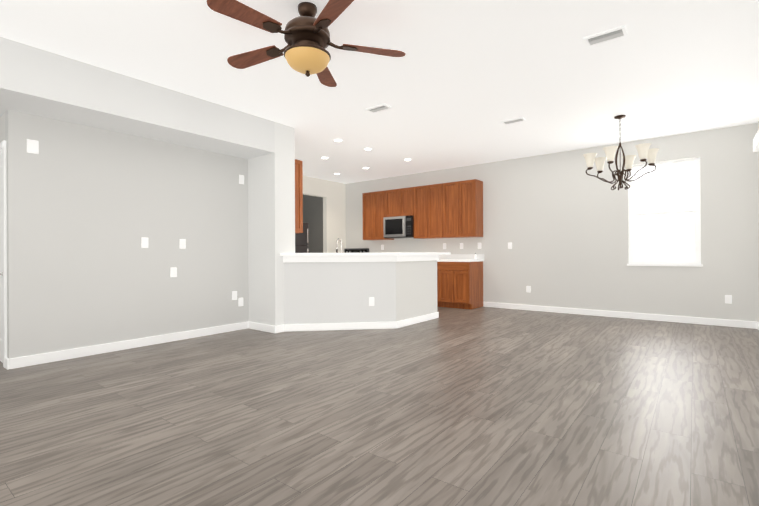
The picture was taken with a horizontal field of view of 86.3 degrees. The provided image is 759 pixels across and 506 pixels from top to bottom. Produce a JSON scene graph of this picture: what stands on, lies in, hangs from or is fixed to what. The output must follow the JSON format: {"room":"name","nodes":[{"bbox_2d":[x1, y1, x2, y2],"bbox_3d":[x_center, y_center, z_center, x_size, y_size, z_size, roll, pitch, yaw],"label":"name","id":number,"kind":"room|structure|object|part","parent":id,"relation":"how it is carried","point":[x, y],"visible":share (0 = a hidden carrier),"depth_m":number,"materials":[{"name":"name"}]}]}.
{"room":"living room","nodes":[
{"label":"living room","id":0,"kind":"room"},
{"bbox_2d":[0,113,4,151],"bbox_3d":[-3.712,-0.327,4.021,0.700,2.771,0.120,0,0,38],"label":"wall","id":1,"kind":"structure","parent":0,"point":[2,127],"depth_m":3.83,"materials":[{"name":"paint"}]},
{"bbox_2d":[0,153,2,362],"bbox_3d":[-3.727,0.046,3.952,0.568,2.009,0.087,0,0,38],"label":"closet door","id":2,"kind":"structure","parent":1,"relation":"in","point":[1,278],"depth_m":3.92,"materials":[{"name":"white"}]},
{"bbox_2d":[0,140,6,367],"bbox_3d":[-3.689,0.011,3.992,0.710,2.095,0.138,0,0,38],"label":"door frame","id":3,"kind":"structure","parent":1,"relation":"attached to","point":[3,146],"depth_m":3.73,"materials":[{"name":"white"}]},
{"bbox_2d":[5,110,248,358],"bbox_3d":[-2.428,-0.332,5.005,0.120,2.771,3.250,0,0,38],"label":"wall","id":4,"kind":"structure","parent":0,"point":[88,208],"depth_m":4.36,"materials":[{"name":"paint"}]},
{"bbox_2d":[27,139,38,153],"bbox_3d":[-3.273,-1.005,3.820,0.006,0.125,0.085,0,0,38],"label":"outlet","id":5,"kind":"object","parent":4,"relation":"attached to","point":[32,146],"depth_m":3.82,"materials":[{"name":"white plastic"}]},
{"bbox_2d":[5,321,248,369],"bbox_3d":[-2.600,1.007,4.663,0.016,0.095,2.525,0,0,38],"label":"baseboard","id":6,"kind":"structure","parent":4,"relation":"attached to","point":[24,361],"depth_m":4.34,"materials":[{"name":"white wood"}]},
{"bbox_2d":[141,237,147,247],"bbox_3d":[-2.664,-0.118,4.596,0.006,0.116,0.072,0,0,38],"label":"outlet","id":7,"kind":"object","parent":4,"relation":"attached to","point":[144,241],"depth_m":4.59,"materials":[{"name":"white plastic"}]},
{"bbox_2d":[170,267,176,276],"bbox_3d":[-2.466,0.232,4.848,0.006,0.116,0.072,0,0,38],"label":"outlet","id":8,"kind":"object","parent":4,"relation":"attached to","point":[173,270],"depth_m":4.84,"materials":[{"name":"white plastic"}]},
{"bbox_2d":[180,239,185,248],"bbox_3d":[-2.400,-0.112,4.934,0.007,0.116,0.072,0,0,38],"label":"outlet","id":9,"kind":"object","parent":4,"relation":"attached to","point":[182,241],"depth_m":4.93,"materials":[{"name":"white plastic"}]},
{"bbox_2d":[232,291,236,299],"bbox_3d":[-1.965,0.576,5.488,0.007,0.116,0.072,0,0,38],"label":"outlet","id":10,"kind":"object","parent":4,"relation":"attached to","point":[234,293],"depth_m":5.48,"materials":[{"name":"white plastic"}]},
{"bbox_2d":[238,297,242,305],"bbox_3d":[-1.905,0.672,5.565,0.006,0.116,0.072,0,0,38],"label":"outlet","id":11,"kind":"object","parent":4,"relation":"attached to","point":[240,300],"depth_m":5.56,"materials":[{"name":"white plastic"}]},
{"bbox_2d":[239,175,243,183],"bbox_3d":[-1.902,-1.012,5.582,0.006,0.120,0.075,0,0,38],"label":"outlet","id":12,"kind":"object","parent":4,"relation":"attached to","point":[241,177],"depth_m":5.58,"materials":[{"name":"white plastic"}]},
{"bbox_2d":[295,159,302,232],"bbox_3d":[-1.383,-0.832,5.970,0.344,1.075,0.361,0,0,38],"label":"upper cabinet","id":13,"kind":"object","parent":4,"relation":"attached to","point":[298,196],"visible":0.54,"depth_m":5.96,"materials":[{"name":"brown wood"}]},
{"bbox_2d":[0,37,274,158],"bbox_3d":[-2.926,-1.513,3.792,0.594,0.407,4.289,0,0,38],"label":"wall","id":14,"kind":"structure","parent":0,"point":[40,82],"depth_m":3.94,"materials":[{"name":"paint"}]},
{"bbox_2d":[248,122,294,325],"bbox_3d":[-1.500,-0.335,5.616,0.594,2.771,0.337,0,0,38],"label":"wall","id":15,"kind":"structure","parent":0,"point":[271,207],"depth_m":5.44,"materials":[{"name":"paint"}]},
{"bbox_2d":[249,322,272,332],"bbox_3d":[-1.599,1.003,5.474,0.540,0.095,0.016,0,0,38],"label":"baseboard","id":16,"kind":"structure","parent":15,"relation":"attached to","point":[252,325],"depth_m":5.46,"materials":[{"name":"white wood"}]},
{"bbox_2d":[303,195,322,252],"bbox_3d":[-1.636,-0.330,9.913,0.860,2.771,0.070,0,0,38],"label":"wall","id":17,"kind":"structure","parent":0,"point":[313,211],"depth_m":9.81,"materials":[{"name":"grey"}]},
{"bbox_2d":[303,176,345,252],"bbox_3d":[-1.906,-0.330,8.768,0.120,2.771,3.331,0,0,38],"label":"wall","id":18,"kind":"structure","parent":0,"point":[332,194],"depth_m":9.65,"materials":[{"name":"paint"}]},
{"bbox_2d":[283,255,386,323],"bbox_3d":[-0.601,0.542,5.589,1.020,1.008,1.127,0,0,38],"label":"wall","id":19,"kind":"structure","parent":0,"point":[326,292],"depth_m":5.49,"materials":[{"name":"paint"}]},
{"bbox_2d":[273,312,438,332],"bbox_3d":[-0.210,0.997,5.889,1.092,0.095,2.378,0,0,38],"label":"baseboard","id":20,"kind":"structure","parent":19,"relation":"attached to","point":[362,325],"depth_m":5.50,"materials":[{"name":"white wood"}]},
{"bbox_2d":[280,252,450,261],"bbox_3d":[-0.129,0.058,6.046,1.288,0.126,2.596,0,0,38],"label":"countertop","id":21,"kind":"structure","parent":19,"relation":"on","point":[359,257],"depth_m":5.49,"materials":[{"name":"white stone"}]},
{"bbox_2d":[369,297,373,305],"bbox_3d":[-0.107,0.667,5.547,0.072,0.116,0.008,0,0,-7],"label":"outlet","id":22,"kind":"object","parent":19,"relation":"attached to","point":[371,301],"visible":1,"depth_m":5.54,"materials":[{"name":"white plastic"}]},
{"bbox_2d":[0,307,758,505],"bbox_3d":[-0.988,1.097,4.870,9.144,0.100,8.601,0,0,38],"label":"floor","id":23,"kind":"structure","parent":0,"point":[486,406],"depth_m":2.55,"materials":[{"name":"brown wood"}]},
{"bbox_2d":[295,223,308,252],"bbox_3d":[-1.926,0.230,7.961,0.796,1.650,0.810,0,0,38],"label":"refrigerator","id":24,"kind":"object","parent":23,"relation":"on","point":[301,242],"visible":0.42,"depth_m":7.96,"materials":[{"name":"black metal"}]},
{"bbox_2d":[344,248,368,252],"bbox_3d":[-0.752,0.471,9.513,0.750,1.160,0.701,0,0,38],"label":"range","id":25,"kind":"object","parent":23,"relation":"on","point":[359,250],"visible":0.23,"depth_m":9.71,"materials":[{"name":"black metal"}]},
{"bbox_2d":[437,262,440,306],"bbox_3d":[1.020,0.603,8.207,0.868,0.875,0.620,0,0,38],"label":"base cabinet","id":26,"kind":"object","parent":23,"relation":"on","point":[438,263],"depth_m":7.73,"materials":[{"name":"brown wood"}]},
{"bbox_2d":[441,262,482,309],"bbox_3d":[1.540,0.600,7.803,0.704,0.875,0.620,0,0,38],"label":"base cabinet","id":27,"kind":"object","parent":23,"relation":"on","point":[459,281],"depth_m":7.54,"materials":[{"name":"brown wood"}]},
{"bbox_2d":[437,258,483,261],"bbox_3d":[0.715,0.148,8.436,2.820,0.040,0.632,0,0,38],"label":"countertop","id":28,"kind":"structure","parent":27,"relation":"on","point":[440,259],"depth_m":7.65,"materials":[{"name":"white stone"}]},
{"bbox_3d":[-0.317,0.590,6.193,1.351,0.910,1.996,0,0,38],"label":"base cabinet","id":29,"kind":"object","parent":23,"relation":"on","visible":0},
{"bbox_2d":[336,238,341,252],"bbox_3d":[-0.595,-0.043,5.906,0.222,0.357,0.153,0,0,38],"label":"kitchen faucet","id":30,"kind":"object","parent":29,"relation":"on","point":[338,239],"visible":0.56,"depth_m":5.94,"materials":[{"name":"silver metal"}]},
{"bbox_2d":[0,0,758,183],"bbox_3d":[-1.002,-1.784,4.874,9.144,0.120,8.601,0,0,38],"label":"ceiling","id":31,"kind":"structure","parent":0,"point":[457,83],"depth_m":3.81,"materials":[{"name":"paint"}]},
{"bbox_2d":[207,0,405,86],"bbox_3d":[-0.547,-1.485,2.822,1.363,0.486,1.329,0,0,38],"label":"ceiling fan","id":32,"kind":"object","parent":31,"relation":"hanging from","point":[306,32],"visible":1,"depth_m":2.75,"materials":[{"name":"brown wood"}]},
{"bbox_3d":[-0.506,-1.327,2.852,0.312,0.096,0.312,0,0,38],"label":"lamp shade","id":33,"kind":"part","parent":32,"relation":"part of","materials":[{"name":"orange glass"}]},
{"bbox_2d":[332,138,342,141],"bbox_3d":[-0.635,-1.719,6.173,0.167,0.010,0.167,0,0,29],"label":"recessed light","id":34,"kind":"object","parent":31,"relation":"in","point":[335,140],"depth_m":6.17,"materials":[{"name":"white plastic"}]},
{"bbox_2d":[365,104,391,112],"bbox_3d":[-0.011,-1.722,4.833,0.290,0.012,0.150,0,0,38],"label":"ceiling vent","id":35,"kind":"object","parent":31,"relation":"in","point":[379,108],"visible":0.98,"depth_m":4.82,"materials":[{"name":"white metal"}]},
{"bbox_2d":[500,117,525,124],"bbox_3d":[1.756,-1.730,5.316,0.290,0.012,0.150,0,0,38],"label":"ceiling vent","id":36,"kind":"object","parent":31,"relation":"in","point":[515,120],"visible":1,"depth_m":5.31,"materials":[{"name":"white metal"}]},
{"bbox_2d":[583,25,627,46],"bbox_3d":[1.812,-1.733,3.245,0.290,0.012,0.170,0,0,38],"label":"ceiling vent","id":37,"kind":"object","parent":31,"relation":"in","point":[607,36],"visible":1,"depth_m":3.23,"materials":[{"name":"white metal"}]},
{"bbox_2d":[583,115,658,189],"bbox_3d":[3.070,-1.276,5.163,0.816,0.932,0.847,0,0,38],"label":"chandelier","id":38,"kind":"object","parent":31,"relation":"hanging from","point":[645,151],"visible":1,"depth_m":5.13,"materials":[{"name":"black metal"}]},
{"bbox_3d":[3.069,-1.576,5.164,0.128,0.333,0.128,0,0,38],"label":"canopy chain","id":39,"kind":"part","parent":38,"relation":"part of","materials":[{"name":"brown metal"}]},
{"bbox_3d":[3.071,-1.114,5.163,0.751,0.608,0.787,0,0,38],"label":"frame","id":40,"kind":"part","parent":38,"relation":"part of","materials":[{"name":"brown metal"}]},
{"bbox_2d":[387,255,436,321],"bbox_3d":[0.530,0.537,6.078,0.120,1.008,1.136,0,0,38],"label":"wall","id":41,"kind":"structure","parent":0,"point":[411,285],"depth_m":5.88,"materials":[{"name":"paint"}]},
{"bbox_2d":[346,123,758,321],"bbox_3d":[1.610,-0.347,8.219,9.144,2.771,0.120,0,0,38],"label":"wall","id":42,"kind":"structure","parent":0,"point":[559,221],"depth_m":6.65,"materials":[{"name":"paint"}]},
{"bbox_2d":[362,179,482,239],"bbox_3d":[0.807,-0.840,8.546,2.770,1.075,0.344,0,0,38],"label":"upper cabinet","id":43,"kind":"object","parent":42,"relation":"attached to","point":[449,210],"visible":1,"depth_m":8.14,"materials":[{"name":"brown wood"}]},
{"bbox_2d":[383,215,413,238],"bbox_3d":[0.482,-0.551,8.728,0.739,0.451,0.452,0,0,38],"label":"over-the-range microwave","id":44,"kind":"object","parent":43,"relation":"attached to","point":[397,227],"visible":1,"depth_m":8.57,"materials":[{"name":"silver metal"}]},
{"bbox_2d":[526,286,530,291],"bbox_3d":[2.687,0.652,7.301,0.072,0.116,0.007,0,0,38],"label":"outlet","id":45,"kind":"object","parent":42,"relation":"attached to","point":[528,288],"depth_m":7.30,"materials":[{"name":"white plastic"}]},
{"bbox_2d":[483,302,756,328],"bbox_3d":[3.550,0.980,6.626,3.899,0.095,0.016,0,0,38],"label":"baseboard","id":46,"kind":"structure","parent":42,"relation":"attached to","point":[656,317],"depth_m":6.30,"materials":[{"name":"white wood"}]},
{"bbox_2d":[627,158,702,266],"bbox_3d":[4.280,-0.590,6.111,0.930,1.573,0.125,0,0,38],"label":"window","id":47,"kind":"structure","parent":42,"relation":"in","point":[664,214],"depth_m":6.12,"materials":[{"name":"white glass"}]},
{"bbox_2d":[725,295,731,303],"bbox_3d":[4.846,0.642,5.621,0.072,0.116,0.007,0,0,38],"label":"outlet","id":48,"kind":"object","parent":42,"relation":"attached to","point":[728,298],"depth_m":5.62,"materials":[{"name":"white plastic"}]},
{"bbox_2d":[757,121,758,294],"bbox_3d":[2.529,-0.359,2.054,0.120,2.771,8.481,0,0,38],"label":"wall","id":49,"kind":"structure","parent":0,"point":[758,217],"depth_m":5.40,"materials":[{"name":"paint"}]},
{"bbox_2d":[753,129,758,151],"bbox_3d":[3.321,-1.160,3.316,0.168,0.130,2.610,0,0,38],"label":"headrail valance","id":50,"kind":"object","parent":49,"relation":"attached to","point":[756,143],"visible":1,"depth_m":4.21,"materials":[{"name":"white"}]}
]}

